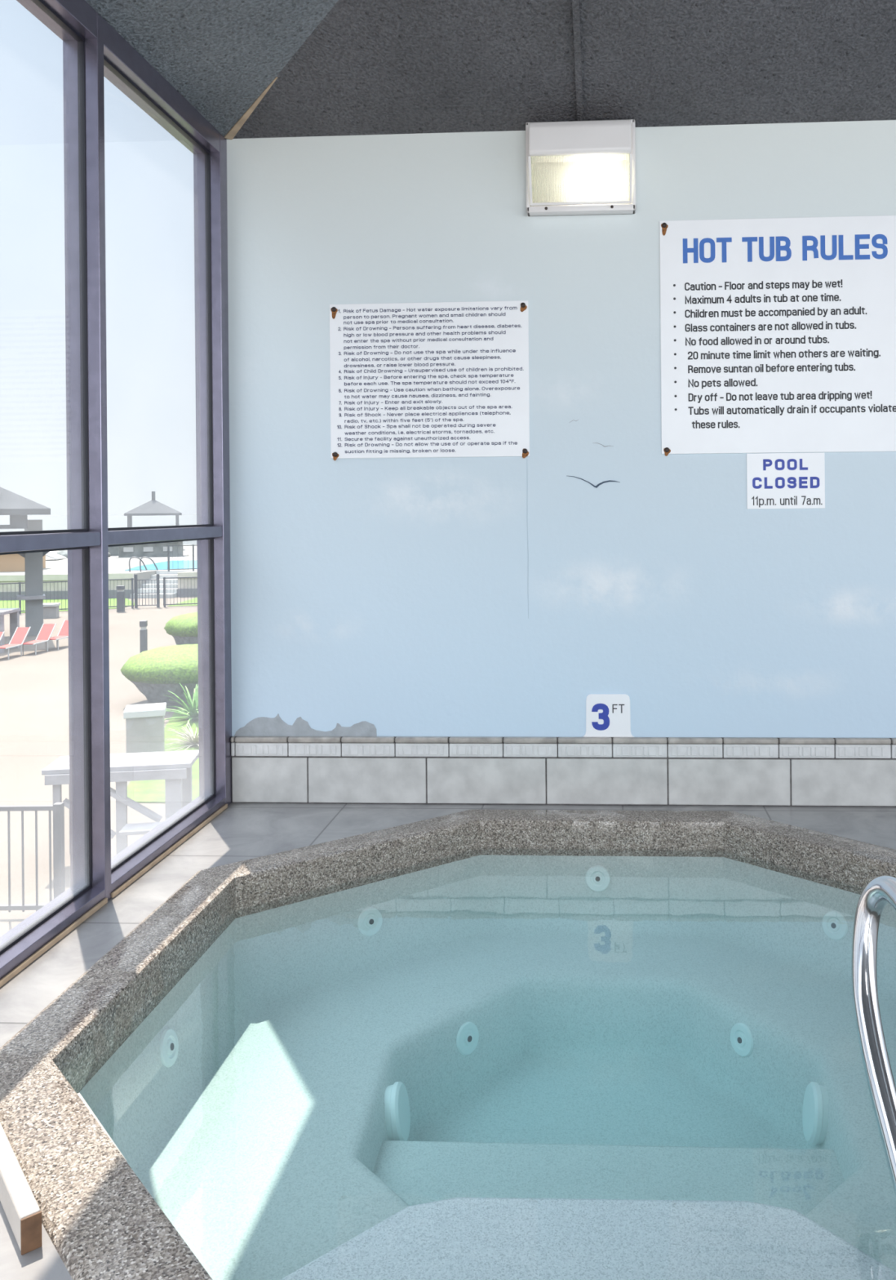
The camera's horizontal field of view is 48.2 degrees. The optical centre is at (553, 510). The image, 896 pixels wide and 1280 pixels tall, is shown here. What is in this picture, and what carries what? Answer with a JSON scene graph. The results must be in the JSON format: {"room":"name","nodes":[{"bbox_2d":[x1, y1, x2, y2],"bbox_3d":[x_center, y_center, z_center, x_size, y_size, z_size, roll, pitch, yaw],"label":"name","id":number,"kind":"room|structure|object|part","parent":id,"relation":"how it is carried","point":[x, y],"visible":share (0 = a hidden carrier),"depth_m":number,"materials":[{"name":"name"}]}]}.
{"room":"indoor hot tub room","nodes":[
{"label":"indoor hot tub room","id":0,"kind":"room"},
{"bbox_2d":[0,802,895,1279],"bbox_3d":[1.104,1.053,-0.145,5.000,0.100,7.000,-1,0,3],"label":"floor","id":1,"kind":"structure","parent":0,"point":[242,832],"depth_m":2.99,"materials":[{"name":"tile"}]},
{"bbox_2d":[0,1122,42,1254],"bbox_3d":[-0.958,0.997,1.652,0.027,0.050,0.750,-1,0,-40],"label":"wooden board","id":2,"kind":"object","parent":1,"relation":"on","point":[23,1212],"visible":1,"depth_m":1.40,"materials":[{"name":"wood"}]},
{"bbox_2d":[0,0,107,987],"bbox_3d":[-1.243,-0.137,2.160,0.101,2.322,0.860,-1,0,3],"label":"window","id":3,"kind":"structure","parent":1,"relation":"on","point":[69,20],"depth_m":2.41,"materials":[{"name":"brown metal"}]},
{"bbox_3d":[-1.261,1.004,2.178,0.043,0.040,0.825,-1,0,3],"label":"frame","id":4,"kind":"part","parent":3,"relation":"part of","materials":[{"name":"brown metal"}]},
{"bbox_3d":[-1.281,-1.262,2.178,0.044,0.072,0.825,-1,0,3],"label":"frame","id":5,"kind":"part","parent":3,"relation":"part of","materials":[{"name":"brown metal"}]},
{"bbox_3d":[-1.206,1.004,2.175,0.036,0.041,0.825,-1,0,3],"label":"sill","id":6,"kind":"part","parent":3,"relation":"part of","materials":[{"name":"brown metal"}]},
{"bbox_2d":[0,809,895,1279],"bbox_3d":[0.104,1.270,2.176,2.270,0.544,2.295,-1,0,3],"label":"hot tub","id":7,"kind":"object","parent":1,"relation":"in","point":[469,1044],"depth_m":2.45,"materials":[{"name":"liquid"}]},
{"bbox_3d":[-0.756,1.033,1.654,0.008,0.012,0.248,-1,0,-41],"label":"plastic edge strip","id":8,"kind":"part","parent":7,"relation":"part of","materials":[{"name":"white plastic"}]},
{"bbox_2d":[851,875,895,1196],"bbox_3d":[0.595,0.968,1.478,0.122,0.597,0.795,-1,0,-1],"label":"grab rail","id":9,"kind":"object","parent":7,"relation":"attached to","point":[881,891],"visible":1,"depth_m":1.76,"materials":[{"name":"metal"}]},
{"bbox_2d":[84,0,895,138],"bbox_3d":[1.121,-1.748,-0.098,5.120,0.857,7.100,-1,0,3],"label":"ceiling","id":10,"kind":"structure","parent":0,"point":[369,67],"depth_m":3.10,"materials":[{"name":"grey paint"}]},
{"bbox_2d":[572,0,583,120],"bbox_3d":[0.031,-1.674,2.311,0.020,0.756,2.206,-1,0,3],"label":"trim","id":11,"kind":"structure","parent":10,"relation":"attached to","point":[575,4],"depth_m":3.08,"materials":[{"name":"grey metal"}]},
{"bbox_2d":[226,120,895,737],"bbox_3d":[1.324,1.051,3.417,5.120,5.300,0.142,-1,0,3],"label":"wall","id":12,"kind":"structure","parent":0,"point":[462,597],"depth_m":3.42,"materials":[{"name":"paint"}]},
{"bbox_2d":[62,13,232,900],"bbox_3d":[-1.199,-0.137,3.030,0.101,2.322,0.894,-1,0,3],"label":"window","id":13,"kind":"structure","parent":12,"relation":"in","point":[86,64],"depth_m":2.61,"materials":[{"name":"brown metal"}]},
{"bbox_3d":[-1.249,-0.136,2.604,0.044,2.320,0.030,-1,0,3],"label":"frame","id":14,"kind":"part","parent":13,"relation":"part of","materials":[{"name":"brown metal"}]},
{"bbox_3d":[-1.238,-1.262,3.017,0.044,0.072,0.796,-1,0,3],"label":"frame","id":15,"kind":"part","parent":13,"relation":"part of","materials":[{"name":"brown metal"}]},
{"bbox_3d":[-1.218,1.004,3.017,0.043,0.040,0.796,-1,0,3],"label":"frame","id":16,"kind":"part","parent":13,"relation":"part of","materials":[{"name":"brown metal"}]},
{"bbox_3d":[-1.164,1.003,3.014,0.036,0.041,0.796,-1,0,3],"label":"sill","id":17,"kind":"part","parent":13,"relation":"part of","materials":[{"name":"grey tile"}]},
{"bbox_3d":[-1.207,-0.136,3.444,0.044,2.320,0.060,-1,0,3],"label":"frame","id":18,"kind":"part","parent":13,"relation":"part of","materials":[{"name":"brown metal"}]},
{"bbox_2d":[224,76,277,139],"bbox_3d":[-1.011,-1.353,3.326,0.032,0.114,0.370,-1,0,-42],"label":"trim","id":19,"kind":"structure","parent":12,"relation":"attached to","point":[232,133],"depth_m":3.36,"materials":[{"name":"brown wood"}]},
{"bbox_2d":[329,300,529,460],"bbox_3d":[-0.429,-0.446,3.430,0.693,0.544,0.011,-1,0,3],"label":"notice","id":20,"kind":"object","parent":12,"relation":"attached to","point":[431,379],"visible":1,"depth_m":3.43,"materials":[{"name":"white plastic"}]},
{"bbox_2d":[231,736,895,758],"bbox_3d":[1.319,0.802,3.336,4.890,0.067,0.024,-1,0,3],"label":"trim","id":21,"kind":"structure","parent":12,"relation":"attached to","point":[324,746],"depth_m":3.39,"materials":[{"name":"tile"}]},
{"bbox_2d":[231,736,895,807],"bbox_3d":[1.326,0.885,3.342,4.905,0.232,0.012,-1,0,3],"label":"baseboard","id":22,"kind":"structure","parent":12,"relation":"attached to","point":[490,780],"depth_m":3.40,"materials":[{"name":"tile"}]},
{"bbox_2d":[525,119,635,216],"bbox_3d":[0.092,-1.166,3.340,0.372,0.308,0.138,-1,0,3],"label":"wall lamp","id":23,"kind":"object","parent":12,"relation":"attached to","point":[573,167],"visible":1,"depth_m":3.35,"materials":[{"name":"white plastic"}]},
{"bbox_2d":[528,119,631,162],"bbox_3d":[0.090,-1.239,3.316,0.340,0.122,0.090,-1,0,3],"label":"hood","id":24,"kind":"object","parent":23,"relation":"attached to","point":[598,140],"depth_m":3.28,"materials":[{"name":"white metal"}]},
{"bbox_3d":[0.141,-1.108,3.362,0.135,0.064,0.064,-1,0,3],"label":"bulb","id":25,"kind":"part","parent":23,"relation":"part of","materials":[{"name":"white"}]},
{"bbox_2d":[582,693,634,737],"bbox_3d":[0.188,0.705,3.402,0.178,0.147,0.007,-1,0,3],"label":"depth marker","id":26,"kind":"object","parent":12,"relation":"attached to","point":[607,715],"visible":1,"depth_m":3.40,"materials":[{"name":"white plastic"}]},
{"bbox_2d":[659,215,895,456],"bbox_3d":[0.816,-0.590,3.366,0.900,0.804,0.012,-1,0,3],"label":"sign","id":27,"kind":"object","parent":12,"relation":"attached to","point":[778,335],"visible":1,"depth_m":3.37,"materials":[{"name":"white plastic"}]},
{"bbox_2d":[746,453,825,509],"bbox_3d":[0.790,-0.099,3.372,0.262,0.189,0.004,-1,0,3],"label":"sign","id":28,"kind":"object","parent":12,"relation":"attached to","point":[774,480],"visible":1,"depth_m":3.37,"materials":[{"name":"white plastic"}]},
{"label":"outside","id":29,"kind":"structure","parent":0,"visible":0},
{"bbox_2d":[0,514,196,544],"bbox_3d":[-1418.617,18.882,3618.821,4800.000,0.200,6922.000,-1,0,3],"label":"sea","id":30,"kind":"structure","parent":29,"point":[49,522],"depth_m":804.24,"materials":[{"name":"white liquid"}]},
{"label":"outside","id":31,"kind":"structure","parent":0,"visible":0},
{"bbox_2d":[0,596,197,937],"bbox_3d":[-29.770,4.021,18.442,58.600,0.100,55.000,-1,0,3],"label":"ground","id":32,"kind":"structure","parent":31,"point":[34,707],"depth_m":17.13,"materials":[{"name":"concrete"}]},
{"bbox_2d":[0,631,4,640],"bbox_3d":[-14.306,3.479,24.954,0.356,0.707,1.204,-1,0,0],"label":"sun lounger","id":33,"kind":"object","parent":32,"relation":"on","point":[2,633],"visible":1,"depth_m":25.46,"materials":[{"name":"red fabric"}]},
{"bbox_2d":[0,608,20,653],"bbox_3d":[-15.466,3.292,27.068,1.300,1.100,1.200,-1,0,-7],"label":"side table","id":34,"kind":"object","parent":32,"relation":"on","point":[14,613],"visible":0.84,"depth_m":27.55,"materials":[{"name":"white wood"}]},
{"bbox_3d":[-14.878,3.327,26.637,0.200,1.020,0.140,-1,0,-7],"label":"leg","id":35,"kind":"part","parent":34,"relation":"part of","materials":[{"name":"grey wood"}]},
{"bbox_3d":[-15.002,3.328,27.630,0.200,1.020,0.140,-1,0,-7],"label":"leg","id":36,"kind":"part","parent":34,"relation":"part of","materials":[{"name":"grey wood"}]},
{"bbox_2d":[0,626,31,659],"bbox_3d":[-14.155,3.477,25.948,0.356,0.707,1.204,-1,0,0],"label":"sun lounger","id":37,"kind":"object","parent":32,"relation":"on","point":[20,634],"visible":1,"depth_m":26.24,"materials":[{"name":"red fabric"}]},
{"bbox_3d":[-13.986,3.541,25.738,0.020,0.028,0.785,-1,0,0],"label":"rail","id":38,"kind":"part","parent":37,"relation":"part of","materials":[{"name":"white metal"}]},
{"bbox_3d":[-13.989,3.337,26.329,0.020,0.429,0.441,-1,0,0],"label":"rail","id":39,"kind":"part","parent":37,"relation":"part of","materials":[{"name":"white metal"}]},
{"bbox_2d":[0,486,50,635],"bbox_3d":[-18.373,1.268,29.270,6.529,5.200,4.000,-1,0,-29],"label":"gazebo","id":40,"kind":"object","parent":32,"relation":"on","point":[18,507],"visible":0.81,"depth_m":30.28,"materials":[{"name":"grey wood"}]},
{"bbox_2d":[0,802,65,911],"bbox_3d":[-5.315,3.226,9.102,1.622,1.050,0.070,-1,0,-1],"label":"deck railing","id":41,"kind":"object","parent":32,"relation":"on","point":[58,808],"visible":0.76,"depth_m":9.10,"materials":[{"name":"grey metal"}]},
{"bbox_3d":[-5.314,3.651,9.102,1.603,0.040,0.036,-1,0,-1],"label":"rail","id":42,"kind":"part","parent":41,"relation":"part of","materials":[{"name":"grey metal"}]},
{"bbox_3d":[-5.322,2.741,9.102,1.603,0.040,0.040,-1,0,-1],"label":"rail","id":43,"kind":"part","parent":41,"relation":"part of","materials":[{"name":"grey metal"}]},
{"bbox_3d":[-4.539,3.219,9.111,0.070,1.050,0.070,-1,0,-1],"label":"post","id":44,"kind":"part","parent":41,"relation":"part of","materials":[{"name":"grey metal"}]},
{"bbox_2d":[22,623,56,654],"bbox_3d":[-13.865,3.475,26.734,0.356,0.707,1.204,-1,0,0],"label":"sun lounger","id":45,"kind":"object","parent":32,"relation":"on","point":[45,633],"visible":1,"depth_m":27.01,"materials":[{"name":"red fabric"}]},
{"bbox_3d":[-13.699,3.334,27.115,0.020,0.429,0.441,-1,0,0],"label":"rail","id":46,"kind":"part","parent":45,"relation":"part of","materials":[{"name":"white metal"}]},
{"bbox_2d":[43,602,60,618],"bbox_3d":[-18.087,3.616,35.672,0.560,0.500,0.560,-1,0,-14],"label":"planter box","id":47,"kind":"object","parent":32,"relation":"on","point":[50,610],"visible":0.79,"depth_m":35.46,"materials":[{"name":"grey concrete"}]},
{"bbox_2d":[45,619,68,649],"bbox_3d":[-13.720,3.473,27.628,0.356,0.707,1.204,-1,0,0],"label":"sun lounger","id":48,"kind":"object","parent":32,"relation":"on","point":[64,632],"visible":0.7,"depth_m":27.84,"materials":[{"name":"red fabric"}]},
{"bbox_2d":[0,577,133,613],"bbox_3d":[-19.315,3.282,37.435,6.440,1.190,0.070,-1,0,-27],"label":"iron fence","id":49,"kind":"object","parent":32,"relation":"on","point":[131,579],"visible":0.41,"depth_m":37.79,"materials":[{"name":"black metal"}]},
{"bbox_3d":[-19.951,3.288,37.112,0.070,1.190,0.070,-1,0,-27],"label":"post","id":50,"kind":"part","parent":49,"relation":"part of","materials":[{"name":"grey metal"}]},
{"bbox_3d":[-19.317,2.727,37.436,6.432,0.040,0.040,-1,0,-27],"label":"rail","id":51,"kind":"part","parent":49,"relation":"part of","materials":[{"name":"grey metal"}]},
{"bbox_3d":[-19.308,3.777,37.436,6.432,0.040,0.036,-1,0,-27],"label":"rail","id":52,"kind":"part","parent":49,"relation":"part of","materials":[{"name":"grey metal"}]},
{"bbox_3d":[-16.491,3.257,38.870,0.070,1.190,0.070,-1,0,-27],"label":"post","id":53,"kind":"part","parent":49,"relation":"part of","materials":[{"name":"grey metal"}]},
{"bbox_2d":[0,598,134,613],"bbox_3d":[-25.772,3.925,39.568,17.798,0.020,6.204,-1,0,-7],"label":"lawn strip","id":54,"kind":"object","parent":32,"relation":"on","point":[3,603],"visible":0.27,"depth_m":41.16,"materials":[{"name":"green plant"}]},
{"bbox_2d":[41,750,199,863],"bbox_3d":[-4.601,3.220,10.556,1.480,1.050,0.930,-1,0,-9],"label":"picnic table","id":55,"kind":"object","parent":32,"relation":"on","point":[175,767],"visible":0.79,"depth_m":10.47,"materials":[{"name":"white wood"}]},
{"bbox_3d":[-5.176,3.250,10.358,0.070,1.000,0.060,-1,0,-9],"label":"leg","id":56,"kind":"part","parent":55,"relation":"part of","materials":[{"name":"grey wood"}]},
{"bbox_3d":[-5.259,3.251,10.871,0.070,1.000,0.060,-1,0,-9],"label":"leg","id":57,"kind":"part","parent":55,"relation":"part of","materials":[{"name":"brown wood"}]},
{"bbox_3d":[-4.557,3.269,10.477,0.100,0.950,0.060,-1,0,-9],"label":"leg","id":58,"kind":"part","parent":55,"relation":"part of","materials":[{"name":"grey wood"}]},
{"bbox_3d":[-4.154,3.300,10.299,0.600,0.040,0.280,-1,0,-9],"label":"seat","id":59,"kind":"part","parent":55,"relation":"part of","materials":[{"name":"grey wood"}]},
{"bbox_3d":[-4.031,3.239,10.541,0.160,1.000,0.060,-1,0,-9],"label":"leg","id":60,"kind":"part","parent":55,"relation":"part of","materials":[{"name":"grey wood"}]},
{"bbox_3d":[-4.113,3.240,11.055,0.160,1.000,0.060,-1,0,-9],"label":"leg","id":61,"kind":"part","parent":55,"relation":"part of","materials":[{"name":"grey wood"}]},
{"bbox_2d":[116,585,124,612],"bbox_3d":[-16.390,3.361,37.589,0.256,0.980,0.256,-1,0,-11],"label":"bollard light","id":62,"kind":"object","parent":32,"relation":"on","point":[121,593],"visible":1,"depth_m":37.48,"materials":[{"name":"grey metal"}]},
{"bbox_2d":[139,620,147,653],"bbox_3d":[-10.337,3.296,25.037,0.160,1.000,0.160,-1,0,-11],"label":"bollard light","id":63,"kind":"object","parent":32,"relation":"on","point":[143,624],"visible":0.88,"depth_m":24.96,"materials":[{"name":"grey metal"}]},
{"bbox_2d":[134,573,159,608],"bbox_3d":[-15.998,3.187,39.070,0.920,1.320,0.100,-1,0,-11],"label":"metal gate","id":64,"kind":"object","parent":32,"relation":"on","point":[136,580],"visible":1,"depth_m":39.05,"materials":[{"name":"grey metal"}]},
{"bbox_3d":[-16.400,3.191,38.991,0.100,1.320,0.100,-1,0,-11],"label":"post","id":65,"kind":"part","parent":64,"relation":"part of","materials":[{"name":"grey metal"}]},
{"bbox_3d":[-15.997,3.280,39.070,0.720,0.035,0.040,-1,0,-11],"label":"rail","id":66,"kind":"part","parent":64,"relation":"part of","materials":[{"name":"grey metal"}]},
{"bbox_3d":[-15.596,3.183,39.150,0.100,1.320,0.100,-1,0,-11],"label":"post","id":67,"kind":"part","parent":64,"relation":"part of","materials":[{"name":"grey metal"}]},
{"bbox_2d":[130,569,195,598],"bbox_3d":[-17.541,3.327,45.007,1.850,1.068,3.100,-1,0,3],"label":"steps","id":68,"kind":"structure","parent":32,"relation":"on","point":[172,588],"depth_m":44.48,"materials":[{"name":"white concrete"}]},
{"bbox_2d":[127,706,199,803],"bbox_3d":[-5.192,3.740,21.701,5.625,0.020,18.338,-1,0,0],"label":"lawn","id":69,"kind":"structure","parent":32,"relation":"on","point":[153,791],"depth_m":13.68,"materials":[{"name":"green plant"}]},
{"bbox_2d":[123,702,166,753],"bbox_3d":[-6.035,3.337,14.686,0.560,0.840,0.560,-1,0,-19],"label":"utility box","id":70,"kind":"object","parent":69,"relation":"on","point":[144,722],"visible":0.78,"depth_m":14.46,"materials":[{"name":"grey metal"}]},
{"bbox_3d":[-6.038,2.967,14.686,0.560,0.100,0.560,-1,0,-19],"label":"lid","id":71,"kind":"part","parent":70,"relation":"part of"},
{"bbox_2d":[120,644,198,707],"bbox_3d":[-7.143,3.229,19.531,2.515,1.100,2.522,-1,0,3],"label":"clipped shrub","id":72,"kind":"object","parent":69,"relation":"on","point":[156,672],"visible":0.6,"depth_m":18.61,"materials":[{"name":"green plant"}]},
{"bbox_2d":[164,683,198,727],"bbox_3d":[-6.394,3.414,17.690,1.647,0.612,1.459,-1,0,3],"label":"palm plant","id":73,"kind":"object","parent":69,"relation":"on","point":[193,713],"visible":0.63,"depth_m":17.68,"materials":[{"name":"green plant"}]},
{"bbox_2d":[164,720,199,751],"bbox_3d":[-5.710,3.550,15.754,1.191,0.330,1.088,-1,0,3],"label":"grass tuft","id":74,"kind":"object","parent":69,"relation":"on","point":[192,740],"visible":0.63,"depth_m":15.68,"materials":[{"name":"green plant"}]},
{"bbox_2d":[163,577,197,607],"bbox_3d":[-13.962,3.234,39.629,3.042,1.190,0.070,-1,0,-15],"label":"iron fence","id":75,"kind":"object","parent":32,"relation":"on","point":[164,578],"visible":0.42,"depth_m":39.37,"materials":[{"name":"grey metal"}]},
{"bbox_3d":[-15.377,3.247,39.255,0.070,1.190,0.070,-1,0,-15],"label":"post","id":76,"kind":"part","parent":75,"relation":"part of","materials":[{"name":"grey metal"}]},
{"bbox_3d":[-13.991,3.729,39.620,2.960,0.040,0.036,-1,0,-15],"label":"rail","id":77,"kind":"part","parent":75,"relation":"part of","materials":[{"name":"grey metal"}]},
{"bbox_3d":[-14.000,2.679,39.620,2.960,0.040,0.040,-1,0,-15],"label":"rail","id":78,"kind":"part","parent":75,"relation":"part of","materials":[{"name":"grey metal"}]},
{"bbox_2d":[164,612,198,644],"bbox_3d":[-9.260,3.263,26.520,2.140,1.071,2.128,-1,0,3],"label":"clipped shrub","id":79,"kind":"object","parent":32,"relation":"on","point":[183,628],"visible":0.27,"depth_m":25.70,"materials":[{"name":"green plant"}]},
{"bbox_2d":[167,597,197,606],"bbox_3d":[-11.521,3.797,42.699,8.520,0.020,5.202,-1,0,-8],"label":"lawn strip","id":80,"kind":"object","parent":32,"relation":"on","point":[196,598],"visible":0.14,"depth_m":40.81,"materials":[{"name":"green plant"}]},
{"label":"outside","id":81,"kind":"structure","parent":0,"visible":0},
{"bbox_2d":[0,544,197,599],"bbox_3d":[-29.435,3.923,60.419,55.024,2.090,45.118,-1,0,3],"label":"terrace","id":82,"kind":"object","parent":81,"point":[55,570],"visible":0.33,"depth_m":44.01,"materials":[{"name":"concrete"}]},
{"bbox_2d":[0,553,45,572],"bbox_3d":[-26.787,2.104,47.227,4.600,1.540,3.600,-1,0,-11],"label":"house","id":83,"kind":"structure","parent":82,"relation":"on","point":[8,562],"depth_m":46.04,"materials":[{"name":"beige paint"}]},
{"bbox_2d":[45,551,66,559],"bbox_3d":[-29.208,2.562,57.462,1.421,0.668,1.600,-1,0,-9],"label":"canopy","id":84,"kind":"object","parent":82,"relation":"on","point":[51,554],"visible":0.52,"depth_m":57.39,"materials":[{"name":"white fabric"}]},
{"bbox_2d":[57,550,67,558],"bbox_3d":[-29.573,2.724,60.197,1.019,0.719,1.039,-1,0,3],"label":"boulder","id":85,"kind":"object","parent":82,"relation":"on","point":[64,553],"visible":0.27,"depth_m":59.82,"materials":[{"name":"grey stone"}]},
{"bbox_2d":[108,546,119,555],"bbox_3d":[-28.719,2.182,63.245,2.800,1.420,2.200,-1,0,-11],"label":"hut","id":86,"kind":"object","parent":82,"relation":"on","point":[114,551],"visible":0.02,"depth_m":62.64,"materials":[{"name":"grey"}]},
{"bbox_2d":[128,556,158,572],"bbox_3d":[-18.651,2.456,45.159,1.244,0.693,0.272,-1,0,-21],"label":"pool ladder","id":87,"kind":"object","parent":82,"relation":"on","point":[140,559],"visible":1,"depth_m":45.09,"materials":[{"name":"grey metal"}]},
{"bbox_3d":[-18.900,2.458,45.172,0.787,0.693,0.069,-1,0,-21],"label":"rail","id":88,"kind":"part","parent":87,"relation":"part of","materials":[{"name":"grey metal"}]},
{"bbox_3d":[-18.401,2.454,45.146,0.787,0.693,0.069,-1,0,-21],"label":"rail","id":89,"kind":"part","parent":87,"relation":"part of","materials":[{"name":"grey metal"}]},
{"bbox_2d":[118,541,182,557],"bbox_3d":[-24.815,2.171,61.245,4.000,1.370,2.400,-1,0,-11],"label":"bar","id":90,"kind":"object","parent":82,"relation":"on","point":[158,549],"visible":0.56,"depth_m":60.39,"materials":[{"name":"grey"}]},
{"bbox_2d":[124,491,182,527],"bbox_3d":[-28.990,0.769,71.969,3.800,4.250,3.800,-1,0,-21],"label":"pavilion","id":91,"kind":"object","parent":82,"relation":"on","point":[152,508],"visible":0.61,"depth_m":70.70,"materials":[{"name":"grey"}]},
{"bbox_3d":[-29.899,1.652,69.900,0.200,2.500,0.200,-1,0,-21],"label":"post","id":92,"kind":"part","parent":91,"relation":"part of","materials":[{"name":"grey"}]},
{"bbox_3d":[-26.914,1.625,71.052,0.200,2.500,0.200,-1,0,-21],"label":"post","id":93,"kind":"part","parent":91,"relation":"part of","materials":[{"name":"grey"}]},
{"bbox_2d":[124,560,197,570],"bbox_3d":[-13.932,2.739,50.887,14.080,0.020,9.141,-1,0,-3],"label":"swimming pool","id":94,"kind":"object","parent":82,"relation":"on","point":[174,564],"visible":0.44,"depth_m":49.35,"materials":[{"name":"liquid"}]},
{"bbox_2d":[167,544,197,571],"bbox_3d":[-14.865,2.162,45.720,5.462,1.210,0.070,-1,0,-16],"label":"fence","id":95,"kind":"object","parent":82,"relation":"on","point":[193,545],"visible":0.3,"depth_m":45.13,"materials":[{"name":"grey metal"}]},
{"bbox_3d":[-17.431,2.185,44.967,0.070,1.210,0.070,-1,0,-16],"label":"post","id":96,"kind":"part","parent":95,"relation":"part of","materials":[{"name":"grey metal"}]},
{"bbox_3d":[-14.867,1.597,45.721,5.456,0.040,0.040,-1,0,-16],"label":"rail","id":97,"kind":"part","parent":95,"relation":"part of","materials":[{"name":"grey metal"}]},
{"bbox_3d":[-14.857,2.667,45.721,5.456,0.040,0.036,-1,0,-16],"label":"rail","id":98,"kind":"part","parent":95,"relation":"part of","materials":[{"name":"grey metal"}]},
{"bbox_3d":[-16.424,2.176,45.263,0.070,1.210,0.070,-1,0,-16],"label":"post","id":99,"kind":"part","parent":95,"relation":"part of","materials":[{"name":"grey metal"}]}
]}

